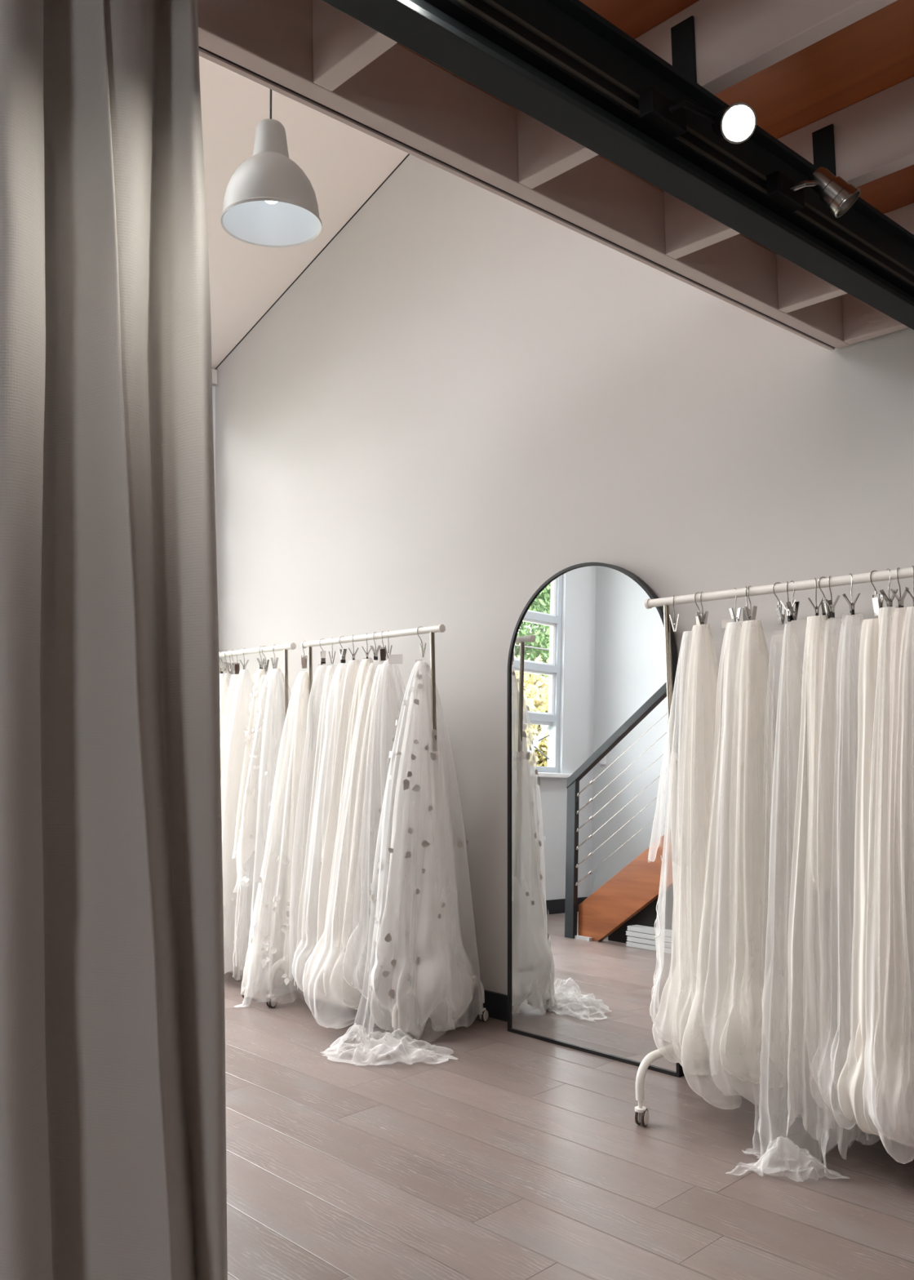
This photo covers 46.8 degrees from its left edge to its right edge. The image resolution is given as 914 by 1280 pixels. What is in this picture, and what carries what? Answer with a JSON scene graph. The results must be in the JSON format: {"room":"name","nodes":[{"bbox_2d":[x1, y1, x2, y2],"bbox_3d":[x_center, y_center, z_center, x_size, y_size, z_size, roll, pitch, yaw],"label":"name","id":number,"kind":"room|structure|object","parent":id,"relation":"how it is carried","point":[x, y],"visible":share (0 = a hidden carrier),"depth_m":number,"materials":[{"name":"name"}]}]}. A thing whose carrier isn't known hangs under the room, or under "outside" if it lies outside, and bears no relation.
{"room":"bridal shop","nodes":[
{"label":"bridal shop","id":0,"kind":"room"},
{"bbox_2d":[212,384,215,500],"bbox_3d":[-2.659,-0.103,4.917,3.398,3.500,0.150,3,-6,-43],"label":"wall","id":1,"kind":"structure","parent":0,"point":[213,386],"depth_m":6.12,"materials":[{"name":"paint"}]},
{"bbox_2d":[212,368,217,385],"bbox_3d":[-2.675,-1.589,4.928,3.516,0.085,0.030,3,-6,-43],"label":"trim","id":2,"kind":"structure","parent":1,"relation":"attached to","point":[214,371],"depth_m":6.11,"materials":[{"name":"paint"}]},
{"bbox_2d":[199,55,408,368],"bbox_3d":[-1.090,-3.290,1.300,6.950,2.904,8.500,3,-6,-43],"label":"ceiling","id":3,"kind":"structure","parent":0,"point":[344,165],"depth_m":4.93,"materials":[{"name":"paint"}]},
{"bbox_2d":[220,88,321,247],"bbox_3d":[-0.673,-2.002,3.808,0.356,1.050,0.356,3,-6,-43],"label":"pendant lamp","id":4,"kind":"object","parent":3,"relation":"hanging from","point":[269,201],"visible":1,"depth_m":3.74,"materials":[{"name":"white metal"}]},
{"bbox_2d":[215,154,913,1071],"bbox_3d":[1.295,-1.666,3.403,0.150,6.200,8.500,3,-6,-43],"label":"wall","id":5,"kind":"structure","parent":0,"point":[469,398],"depth_m":4.39,"materials":[{"name":"paint"}]},
{"bbox_2d":[215,153,409,369],"bbox_3d":[1.276,-3.148,3.395,0.005,2.593,7.900,3,-6,-43],"label":"trim","id":6,"kind":"structure","parent":5,"relation":"attached to","point":[408,154],"depth_m":5.44,"materials":[{"name":"black"}]},
{"bbox_2d":[197,0,850,350],"bbox_3d":[-0.002,-1.181,2.208,3.338,0.398,0.062,3,-6,-43],"label":"beam","id":7,"kind":"structure","parent":5,"relation":"attached to","point":[402,100],"depth_m":2.19,"materials":[{"name":"paint"}]},
{"bbox_2d":[322,0,913,329],"bbox_3d":[-0.154,-1.020,1.413,4.638,0.323,0.068,3,-6,-43],"label":"steel beam","id":8,"kind":"structure","parent":5,"relation":"attached to","point":[419,26],"depth_m":1.85,"materials":[{"name":"black metal"}]},
{"bbox_2d":[312,0,396,91],"bbox_3d":[1.156,-1.232,0.448,0.043,0.166,4.080,3,-6,-43],"label":"joist","id":9,"kind":"object","parent":8,"relation":"on","point":[343,45],"visible":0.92,"depth_m":1.86,"materials":[{"name":"paint"}]},
{"bbox_2d":[424,0,913,297],"bbox_3d":[-0.118,-0.928,1.406,4.488,0.044,0.027,3,-6,-43],"label":"track","id":10,"kind":"object","parent":8,"relation":"attached to","point":[489,19],"visible":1,"depth_m":1.79,"materials":[{"name":"black metal"}]},
{"bbox_2d":[638,87,756,144],"bbox_3d":[0.406,-0.899,1.828,0.206,0.089,0.103,0,-5,-14],"label":"spotlight","id":11,"kind":"object","parent":10,"relation":"attached to","point":[735,123],"visible":1,"depth_m":1.81,"materials":[{"name":"black metal"}]},
{"bbox_2d":[765,166,861,217],"bbox_3d":[0.700,-0.886,2.098,0.189,0.101,0.090,-1,-5,1],"label":"spotlight","id":12,"kind":"object","parent":10,"relation":"attached to","point":[837,194],"visible":1,"depth_m":2.08,"materials":[{"name":"silver metal"}]},
{"bbox_2d":[516,0,897,188],"bbox_3d":[1.547,-1.212,0.817,0.043,0.166,4.080,3,-6,-43],"label":"joist","id":13,"kind":"object","parent":8,"relation":"on","point":[736,40],"visible":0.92,"depth_m":1.90,"materials":[{"name":"paint"}]},
{"bbox_2d":[663,76,913,258],"bbox_3d":[1.936,-1.191,1.185,0.043,0.166,4.080,3,-6,-43],"label":"joist","id":14,"kind":"object","parent":8,"relation":"on","point":[874,135],"visible":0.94,"depth_m":2.29,"materials":[{"name":"paint"}]},
{"bbox_2d":[776,202,913,313],"bbox_3d":[2.332,-1.171,1.558,0.043,0.166,4.080,3,-6,-43],"label":"joist","id":15,"kind":"object","parent":8,"relation":"on","point":[798,288],"visible":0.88,"depth_m":2.96,"materials":[{"name":"paint"}]},
{"bbox_2d":[841,293,908,344],"bbox_3d":[2.616,-1.156,1.827,0.043,0.166,4.080,3,-6,-43],"label":"joist","id":16,"kind":"object","parent":8,"relation":"on","point":[862,322],"visible":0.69,"depth_m":3.24,"materials":[{"name":"paint"}]},
{"bbox_2d":[466,986,840,1108],"bbox_3d":[1.377,1.362,3.028,0.016,0.102,7.884,3,-6,-43],"label":"baseboard","id":17,"kind":"structure","parent":5,"relation":"attached to","point":[496,1003],"depth_m":4.27,"materials":[{"name":"black"}]},
{"bbox_2d":[224,972,913,1279],"bbox_3d":[-0.968,1.361,0.949,6.800,0.120,8.500,3,-6,-43],"label":"floor","id":18,"kind":"structure","parent":0,"point":[516,1157],"depth_m":2.83,"materials":[{"name":"brown wood"}]},
{"bbox_2d":[218,642,296,999],"bbox_3d":[-1.049,0.839,5.196,0.504,1.594,0.895,3,-6,-43],"label":"rack","id":19,"kind":"object","parent":18,"relation":"on","point":[292,646],"visible":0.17,"depth_m":4.92,"materials":[{"name":"white metal"}]},
{"bbox_2d":[219,650,226,673],"bbox_3d":[-1.195,0.115,5.382,0.044,0.119,0.036,-4,-6,35],"label":"hanger","id":20,"kind":"object","parent":19,"relation":"hanging from","point":[221,667],"visible":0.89,"depth_m":5.38,"materials":[{"name":"silver metal"}]},
{"bbox_2d":[219,673,228,733],"bbox_3d":[-1.183,0.900,5.306,0.430,1.465,0.185,3,-6,-43],"label":"veil","id":21,"kind":"object","parent":20,"relation":"hanging from","point":[225,689],"visible":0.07,"depth_m":5.34,"materials":[{"name":"white fabric"}]},
{"bbox_2d":[222,650,230,673],"bbox_3d":[-1.169,0.112,5.355,0.031,0.118,0.036,-3,-5,18],"label":"hanger","id":22,"kind":"object","parent":19,"relation":"hanging from","point":[225,666],"visible":0.99,"depth_m":5.35,"materials":[{"name":"silver metal"}]},
{"bbox_2d":[219,673,226,714],"bbox_3d":[-1.109,0.872,5.300,0.136,1.432,0.424,-5,-6,43],"label":"veil","id":23,"kind":"object","parent":22,"relation":"hanging from","point":[224,673],"visible":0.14,"depth_m":5.32,"materials":[{"name":"white fabric"}]},
{"bbox_2d":[226,650,233,673],"bbox_3d":[-1.143,0.109,5.328,0.031,0.118,0.036,-1,-5,-5],"label":"hanger","id":24,"kind":"object","parent":19,"relation":"hanging from","point":[228,668],"visible":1,"depth_m":5.32,"materials":[{"name":"silver metal"}]},
{"bbox_2d":[230,649,235,675],"bbox_3d":[-1.125,0.111,5.308,0.027,0.126,0.036,-2,-5,12],"label":"hanger","id":25,"kind":"object","parent":19,"relation":"hanging from","point":[233,672],"visible":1,"depth_m":5.30,"materials":[{"name":"silver metal"}]},
{"bbox_2d":[220,674,238,973],"bbox_3d":[-1.074,0.892,5.240,0.457,1.483,0.182,3,-6,-43],"label":"veil","id":26,"kind":"object","parent":25,"relation":"hanging from","point":[233,679],"visible":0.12,"depth_m":5.23,"materials":[{"name":"white fabric"}]},
{"bbox_2d":[234,648,239,674],"bbox_3d":[-1.099,0.109,5.281,0.027,0.126,0.036,-1,-5,-5],"label":"hanger","id":27,"kind":"object","parent":19,"relation":"hanging from","point":[237,665],"visible":1,"depth_m":5.28,"materials":[{"name":"silver metal"}]},
{"bbox_2d":[240,648,248,669],"bbox_3d":[-1.053,0.100,5.233,0.044,0.119,0.036,-2,-5,6],"label":"hanger","id":28,"kind":"object","parent":19,"relation":"hanging from","point":[244,665],"visible":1,"depth_m":5.23,"materials":[{"name":"silver metal"}]},
{"bbox_2d":[221,669,254,974],"bbox_3d":[-1.008,0.886,5.175,0.474,1.484,0.228,3,-6,-43],"label":"veil","id":29,"kind":"object","parent":28,"relation":"hanging from","point":[234,750],"visible":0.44,"depth_m":5.06,"materials":[{"name":"white fabric"}]},
{"bbox_2d":[256,646,264,668],"bbox_3d":[-0.949,0.089,5.123,0.044,0.119,0.036,-3,-5,24],"label":"hanger","id":30,"kind":"object","parent":19,"relation":"hanging from","point":[261,664],"visible":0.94,"depth_m":5.12,"materials":[{"name":"silver metal"}]},
{"bbox_2d":[232,668,269,977],"bbox_3d":[-0.911,0.861,5.066,0.350,1.447,0.219,1,-5,-23],"label":"veil","id":31,"kind":"object","parent":30,"relation":"hanging from","point":[250,816],"visible":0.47,"depth_m":4.99,"materials":[{"name":"white fabric"}]},
{"bbox_2d":[261,645,269,671],"bbox_3d":[-0.926,0.090,5.098,0.036,0.126,0.027,1,-5,-26],"label":"hanger","id":32,"kind":"object","parent":19,"relation":"hanging from","point":[264,661],"visible":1,"depth_m":5.09,"materials":[{"name":"silver metal"}]},
{"bbox_2d":[235,675,269,966],"bbox_3d":[-0.903,0.856,5.034,0.344,1.382,0.155,3,-6,-41],"label":"veil","id":33,"kind":"object","parent":32,"relation":"hanging from","point":[262,675],"visible":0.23,"depth_m":4.92,"materials":[{"name":"white fabric"}]},
{"bbox_2d":[271,644,278,668],"bbox_3d":[-0.869,0.080,5.040,0.031,0.118,0.036,-2,-5,12],"label":"hanger","id":34,"kind":"object","parent":19,"relation":"hanging from","point":[274,664],"visible":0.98,"depth_m":5.03,"materials":[{"name":"silver metal"}]},
{"bbox_2d":[233,668,300,986],"bbox_3d":[-0.827,0.871,4.973,0.468,1.474,0.283,3,-6,-43],"label":"veil","id":35,"kind":"object","parent":34,"relation":"hanging from","point":[274,712],"visible":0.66,"depth_m":4.90,"materials":[{"name":"white fabric"}]},
{"bbox_2d":[266,624,488,1048],"bbox_3d":[-0.360,0.766,4.471,0.504,1.594,0.947,3,-6,-43],"label":"rack","id":36,"kind":"object","parent":18,"relation":"on","point":[272,1000],"visible":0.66,"depth_m":4.38,"materials":[{"name":"white metal"}]},
{"bbox_2d":[301,640,307,668],"bbox_3d":[-0.704,0.067,4.866,0.027,0.126,0.036,-2,-5,12],"label":"hanger","id":37,"kind":"object","parent":36,"relation":"hanging from","point":[304,660],"visible":0.99,"depth_m":4.86,"materials":[{"name":"silver metal"}]},
{"bbox_2d":[234,671,328,1007],"bbox_3d":[-0.740,0.868,4.799,0.607,1.449,0.391,3,-6,-43],"label":"veil","id":38,"kind":"object","parent":37,"relation":"hanging from","point":[301,729],"visible":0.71,"depth_m":4.74,"materials":[{"name":"white fabric"}]},
{"bbox_2d":[319,638,325,665],"bbox_3d":[-0.603,0.053,4.759,0.036,0.119,0.044,0,-5,-15],"label":"hanger","id":39,"kind":"object","parent":36,"relation":"hanging from","point":[322,652],"visible":0.99,"depth_m":4.75,"materials":[{"name":"silver metal"}]},
{"bbox_2d":[288,662,335,982],"bbox_3d":[-0.567,0.797,4.714,0.250,1.384,0.442,-5,-6,37],"label":"veil","id":40,"kind":"object","parent":39,"relation":"hanging from","point":[291,975],"visible":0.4,"depth_m":4.68,"materials":[{"name":"white fabric"}]},
{"bbox_2d":[328,637,335,663],"bbox_3d":[-0.556,0.047,4.710,0.031,0.118,0.036,-1,-5,-5],"label":"hanger","id":41,"kind":"object","parent":36,"relation":"hanging from","point":[331,637],"visible":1,"depth_m":4.70,"materials":[{"name":"silver metal"}]},
{"bbox_2d":[293,665,337,986],"bbox_3d":[-0.536,0.823,4.649,0.428,1.422,0.219,1,-5,-30],"label":"veil","id":42,"kind":"object","parent":41,"relation":"hanging from","point":[305,869],"visible":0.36,"depth_m":4.58,"materials":[{"name":"white fabric"}]},
{"bbox_2d":[302,662,381,1029],"bbox_3d":[-0.369,0.819,4.358,0.293,1.459,0.631,-5,-6,41],"label":"veil","id":43,"kind":"object","parent":36,"relation":"hanging from","point":[344,1024],"visible":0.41,"depth_m":4.27,"materials":[{"name":"white fabric"}]},
{"bbox_2d":[338,635,346,662],"bbox_3d":[-0.502,0.042,4.653,0.036,0.119,0.044,2,-5,-32],"label":"hanger","id":44,"kind":"object","parent":36,"relation":"hanging from","point":[343,652],"visible":0.97,"depth_m":4.65,"materials":[{"name":"silver metal"}]},
{"bbox_2d":[292,662,347,994],"bbox_3d":[-0.483,0.833,4.589,0.534,1.465,0.286,3,-6,-43],"label":"veil","id":45,"kind":"object","parent":44,"relation":"hanging from","point":[342,668],"visible":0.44,"depth_m":4.55,"materials":[{"name":"white fabric"}]},
{"bbox_2d":[348,635,359,660],"bbox_3d":[-0.450,0.036,4.598,0.044,0.119,0.036,-2,-5,6],"label":"hanger","id":46,"kind":"object","parent":36,"relation":"hanging from","point":[353,654],"visible":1,"depth_m":4.59,"materials":[{"name":"silver metal"}]},
{"bbox_2d":[305,659,360,1001],"bbox_3d":[-0.446,0.804,4.515,0.480,1.440,0.268,3,-6,-43],"label":"veil","id":47,"kind":"object","parent":46,"relation":"hanging from","point":[353,667],"visible":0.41,"depth_m":4.40,"materials":[{"name":"white fabric"}]},
{"bbox_2d":[362,633,371,658],"bbox_3d":[-0.385,0.030,4.530,0.044,0.119,0.036,-1,-5,1],"label":"hanger","id":48,"kind":"object","parent":36,"relation":"hanging from","point":[366,653],"visible":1,"depth_m":4.52,"materials":[{"name":"silver metal"}]},
{"bbox_2d":[309,658,376,1009],"bbox_3d":[-0.357,0.799,4.459,0.293,1.453,0.560,-5,-6,42],"label":"veil","id":49,"kind":"object","parent":48,"relation":"hanging from","point":[365,664],"visible":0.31,"depth_m":4.40,"materials":[{"name":"white fabric"}]},
{"bbox_2d":[369,631,381,660],"bbox_3d":[-0.346,0.025,4.489,0.044,0.119,0.036,-4,-5,29],"label":"hanger","id":50,"kind":"object","parent":36,"relation":"hanging from","point":[375,651],"visible":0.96,"depth_m":4.48,"materials":[{"name":"silver metal"}]},
{"bbox_2d":[379,631,386,661],"bbox_3d":[-0.312,0.025,4.453,0.027,0.126,0.036,-2,-5,6],"label":"hanger","id":51,"kind":"object","parent":36,"relation":"hanging from","point":[382,651],"visible":1,"depth_m":4.45,"materials":[{"name":"silver metal"}]},
{"bbox_2d":[328,664,404,1011],"bbox_3d":[-0.300,0.790,4.381,0.595,1.440,0.294,3,-6,-43],"label":"veil","id":52,"kind":"object","parent":51,"relation":"hanging from","point":[375,780],"visible":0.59,"depth_m":4.31,"materials":[{"name":"white fabric"}]},
{"bbox_2d":[385,630,392,658],"bbox_3d":[-0.287,0.019,4.426,0.031,0.118,0.036,-1,-5,1],"label":"hanger","id":53,"kind":"object","parent":36,"relation":"hanging from","point":[388,630],"visible":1,"depth_m":4.41,"materials":[{"name":"silver metal"}]},
{"bbox_2d":[342,656,464,1001],"bbox_3d":[-0.209,0.752,4.310,0.364,1.393,0.563,-5,-6,41],"label":"veil","id":54,"kind":"object","parent":53,"relation":"hanging from","point":[402,694],"visible":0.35,"depth_m":4.29,"materials":[{"name":"white fabric"}]},
{"bbox_2d":[417,626,426,657],"bbox_3d":[-0.145,0.008,4.276,0.036,0.126,0.027,0,-5,-21],"label":"hanger","id":55,"kind":"object","parent":36,"relation":"hanging from","point":[422,650],"visible":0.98,"depth_m":4.27,"materials":[{"name":"silver metal"}]},
{"bbox_2d":[321,661,483,1066],"bbox_3d":[-0.214,0.799,4.119,0.521,1.458,0.715,-2,-5,12],"label":"veil","id":56,"kind":"object","parent":55,"relation":"hanging from","point":[422,965],"visible":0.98,"depth_m":4.08,"materials":[{"name":"white fabric"}]},
{"bbox_2d":[507,562,684,1077],"bbox_3d":[0.487,0.603,3.938,0.098,1.800,0.800,3,-6,-43],"label":"arched mirror","id":57,"kind":"object","parent":18,"relation":"on","point":[588,707],"visible":0.88,"depth_m":3.92,"materials":[{"name":"black mirror"}]},
{"bbox_2d":[635,567,913,1126],"bbox_3d":[1.016,0.621,3.023,0.504,1.594,1.078,3,-6,-43],"label":"rack","id":58,"kind":"object","parent":18,"relation":"on","point":[642,1113],"visible":0.54,"depth_m":3.25,"materials":[{"name":"white metal"}]},
{"bbox_2d":[669,595,679,631],"bbox_3d":[0.698,-0.085,3.390,0.031,0.118,0.036,-3,-5,18],"label":"hanger","id":59,"kind":"object","parent":58,"relation":"hanging from","point":[678,615],"visible":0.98,"depth_m":3.38,"materials":[{"name":"silver metal"}]},
{"bbox_2d":[694,591,705,625],"bbox_3d":[0.761,-0.088,3.323,0.036,0.126,0.027,2,-5,-32],"label":"hanger","id":60,"kind":"object","parent":58,"relation":"hanging from","point":[701,614],"visible":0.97,"depth_m":3.32,"materials":[{"name":"silver metal"}]},
{"bbox_2d":[648,631,710,1060],"bbox_3d":[0.742,0.615,3.272,0.428,1.293,0.317,3,-6,-43],"label":"veil","id":61,"kind":"object","parent":60,"relation":"hanging from","point":[679,833],"visible":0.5,"depth_m":3.27,"materials":[{"name":"white fabric"}]},
{"bbox_2d":[697,591,708,624],"bbox_3d":[0.770,-0.093,3.314,0.031,0.118,0.036,-4,-5,29],"label":"hanger","id":62,"kind":"object","parent":58,"relation":"hanging from","point":[706,611],"visible":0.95,"depth_m":3.31,"materials":[{"name":"silver metal"}]},
{"bbox_2d":[652,623,722,1075],"bbox_3d":[0.788,0.627,3.290,0.465,1.350,0.258,3,-6,-43],"label":"veil","id":63,"kind":"object","parent":62,"relation":"hanging from","point":[701,712],"visible":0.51,"depth_m":3.20,"materials":[{"name":"white fabric"}]},
{"bbox_2d":[729,587,742,622],"bbox_3d":[0.850,-0.101,3.230,0.031,0.118,0.036,-1,-5,-5],"label":"hanger","id":64,"kind":"object","parent":58,"relation":"hanging from","point":[731,611],"visible":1,"depth_m":3.22,"materials":[{"name":"silver metal"}]},
{"bbox_2d":[681,618,822,1110],"bbox_3d":[0.859,0.655,3.169,0.547,1.444,0.318,3,-6,-43],"label":"veil","id":65,"kind":"object","parent":64,"relation":"hanging from","point":[717,995],"visible":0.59,"depth_m":3.07,"materials":[{"name":"white fabric"}]},
{"bbox_2d":[742,586,751,621],"bbox_3d":[0.878,-0.100,3.200,0.027,0.126,0.036,-3,-5,18],"label":"hanger","id":66,"kind":"object","parent":58,"relation":"hanging from","point":[744,615],"visible":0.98,"depth_m":3.20,"materials":[{"name":"silver metal"}]},
{"bbox_2d":[744,586,757,620],"bbox_3d":[0.887,-0.105,3.191,0.031,0.118,0.036,-5,-6,41],"label":"hanger","id":67,"kind":"object","parent":58,"relation":"hanging from","point":[753,614],"visible":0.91,"depth_m":3.19,"materials":[{"name":"silver metal"}]},
{"bbox_2d":[720,619,837,1091],"bbox_3d":[0.918,0.632,3.132,0.228,1.386,0.525,-5,-6,40],"label":"veil","id":68,"kind":"object","parent":67,"relation":"hanging from","point":[754,808],"visible":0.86,"depth_m":3.05,"materials":[{"name":"white fabric"}]},
{"bbox_2d":[773,582,786,625],"bbox_3d":[0.952,-0.108,3.122,0.036,0.126,0.027,-1,-5,-9],"label":"hanger","id":69,"kind":"object","parent":58,"relation":"hanging from","point":[780,613],"visible":0.99,"depth_m":3.12,"materials":[{"name":"silver metal"}]},
{"bbox_2d":[742,630,859,1160],"bbox_3d":[0.970,0.692,3.046,0.464,1.446,0.226,3,-6,-43],"label":"veil","id":70,"kind":"object","parent":69,"relation":"hanging from","point":[828,1100],"visible":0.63,"depth_m":3.02,"materials":[{"name":"white fabric"}]},
{"bbox_2d":[780,581,796,622],"bbox_3d":[0.972,-0.114,3.101,0.044,0.119,0.036,-3,-5,24],"label":"hanger","id":71,"kind":"object","parent":58,"relation":"hanging from","point":[795,601],"visible":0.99,"depth_m":3.09,"materials":[{"name":"silver metal"}]},
{"bbox_2d":[786,580,799,621],"bbox_3d":[0.982,-0.115,3.091,0.031,0.118,0.036,-1,-5,-5],"label":"hanger","id":72,"kind":"object","parent":58,"relation":"hanging from","point":[793,611],"visible":1,"depth_m":3.08,"materials":[{"name":"silver metal"}]},
{"bbox_2d":[724,619,873,1181],"bbox_3d":[0.981,0.673,2.966,0.260,1.474,0.615,-5,-6,40],"label":"veil","id":73,"kind":"object","parent":72,"relation":"hanging from","point":[799,1058],"visible":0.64,"depth_m":2.99,"materials":[{"name":"white fabric"}]},
{"bbox_2d":[808,577,823,615],"bbox_3d":[1.032,-0.120,3.038,0.044,0.119,0.036,-2,-5,12],"label":"hanger","id":74,"kind":"object","parent":58,"relation":"hanging from","point":[816,607],"visible":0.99,"depth_m":3.03,"materials":[{"name":"silver metal"}]},
{"bbox_2d":[786,614,855,1135],"bbox_3d":[1.054,0.627,2.977,0.196,1.398,0.512,-5,-6,42],"label":"veil","id":75,"kind":"object","parent":74,"relation":"hanging from","point":[816,625],"visible":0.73,"depth_m":2.95,"materials":[{"name":"white fabric"}]},
{"bbox_2d":[818,576,831,620],"bbox_3d":[1.050,-0.118,3.019,0.036,0.126,0.027,0,-5,-15],"label":"hanger","id":76,"kind":"object","parent":58,"relation":"hanging from","point":[825,608],"visible":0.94,"depth_m":3.01,"materials":[{"name":"silver metal"}]},
{"bbox_2d":[803,626,856,1125],"bbox_3d":[1.085,0.624,2.972,0.173,1.328,0.379,-5,-6,41],"label":"veil","id":77,"kind":"object","parent":58,"relation":"hanging from","point":[807,879],"visible":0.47,"depth_m":2.93,"materials":[{"name":"white fabric"}]},
{"bbox_2d":[822,575,839,617],"bbox_3d":[1.064,-0.124,3.004,0.044,0.119,0.036,-4,-6,35],"label":"hanger","id":78,"kind":"object","parent":58,"relation":"hanging from","point":[832,607],"visible":0.96,"depth_m":3.00,"materials":[{"name":"silver metal"}]},
{"bbox_2d":[815,617,859,1173],"bbox_3d":[1.111,0.671,2.958,0.466,1.468,0.213,3,-6,-43],"label":"veil","id":79,"kind":"object","parent":78,"relation":"hanging from","point":[821,1028],"visible":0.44,"depth_m":2.91,"materials":[{"name":"white fabric"}]},
{"bbox_2d":[842,573,860,615],"bbox_3d":[1.105,-0.128,2.961,0.044,0.119,0.036,-2,-5,6],"label":"hanger","id":80,"kind":"object","parent":58,"relation":"hanging from","point":[851,605],"visible":1,"depth_m":2.95,"materials":[{"name":"silver metal"}]},
{"bbox_2d":[811,612,863,1129],"bbox_3d":[1.133,0.613,2.910,0.245,1.382,0.528,-5,-6,41],"label":"veil","id":81,"kind":"object","parent":80,"relation":"hanging from","point":[842,995],"visible":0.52,"depth_m":2.86,"materials":[{"name":"white fabric"}]},
{"bbox_2d":[870,570,884,616],"bbox_3d":[1.154,-0.129,2.910,0.036,0.126,0.027,0,-5,-21],"label":"hanger","id":82,"kind":"object","parent":58,"relation":"hanging from","point":[877,602],"visible":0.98,"depth_m":2.91,"materials":[{"name":"silver metal"}]},
{"bbox_2d":[837,617,896,1138],"bbox_3d":[1.171,0.615,2.867,0.509,1.348,0.207,3,-6,-43],"label":"veil","id":83,"kind":"object","parent":82,"relation":"hanging from","point":[851,1078],"visible":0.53,"depth_m":2.76,"materials":[{"name":"white fabric"}]},
{"bbox_2d":[880,568,897,607],"bbox_3d":[1.178,-0.136,2.884,0.044,0.119,0.036,-1,-5,1],"label":"hanger","id":84,"kind":"object","parent":58,"relation":"hanging from","point":[889,601],"visible":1,"depth_m":2.88,"materials":[{"name":"silver metal"}]},
{"bbox_2d":[862,606,913,1146],"bbox_3d":[1.186,0.623,2.814,0.598,1.431,0.242,3,-6,-43],"label":"veil","id":85,"kind":"object","parent":84,"relation":"hanging from","point":[885,887],"visible":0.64,"depth_m":2.71,"materials":[{"name":"white fabric"}]},
{"bbox_2d":[891,567,910,607],"bbox_3d":[1.200,-0.138,2.862,0.044,0.119,0.036,-5,-6,41],"label":"hanger","id":86,"kind":"object","parent":58,"relation":"hanging from","point":[900,600],"visible":0.93,"depth_m":2.85,"materials":[{"name":"silver metal"}]},
{"bbox_2d":[871,607,913,1164],"bbox_3d":[1.220,0.615,2.807,0.541,1.408,0.216,3,-6,-43],"label":"veil","id":87,"kind":"object","parent":86,"relation":"hanging from","point":[899,701],"visible":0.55,"depth_m":2.75,"materials":[{"name":"white fabric"}]},
{"bbox_2d":[905,565,913,606],"bbox_3d":[1.226,-0.141,2.834,0.044,0.119,0.036,-3,-5,18],"label":"hanger","id":88,"kind":"object","parent":58,"relation":"hanging from","point":[906,588],"visible":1,"depth_m":2.83,"materials":[{"name":"silver metal"}]},
{"bbox_2d":[882,606,913,1139],"bbox_3d":[1.243,0.614,2.788,0.506,1.409,0.208,2,-6,-38],"label":"veil","id":89,"kind":"object","parent":88,"relation":"hanging from","point":[905,1081],"visible":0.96,"depth_m":2.68,"materials":[{"name":"white fabric"}]},
{"bbox_2d":[396,0,913,253],"bbox_3d":[0.326,-1.370,-0.314,6.338,0.024,4.100,3,-6,-43],"label":"ceiling","id":90,"kind":"structure","parent":0,"point":[873,54],"depth_m":2.18,"materials":[{"name":"brown wood"}]},
{"bbox_3d":[-0.578,-1.010,1.581,0.373,0.020,0.289,3,-6,-43],"label":"rail","id":91,"kind":"object","parent":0,"visible":0},
{"bbox_2d":[0,0,227,1279],"bbox_3d":[-0.529,0.148,1.433,0.438,2.315,0.189,1,-5,-25],"label":"curtain","id":92,"kind":"object","parent":91,"relation":"hanging from","point":[113,1101],"visible":1,"depth_m":1.46,"materials":[{"name":"fabric"}]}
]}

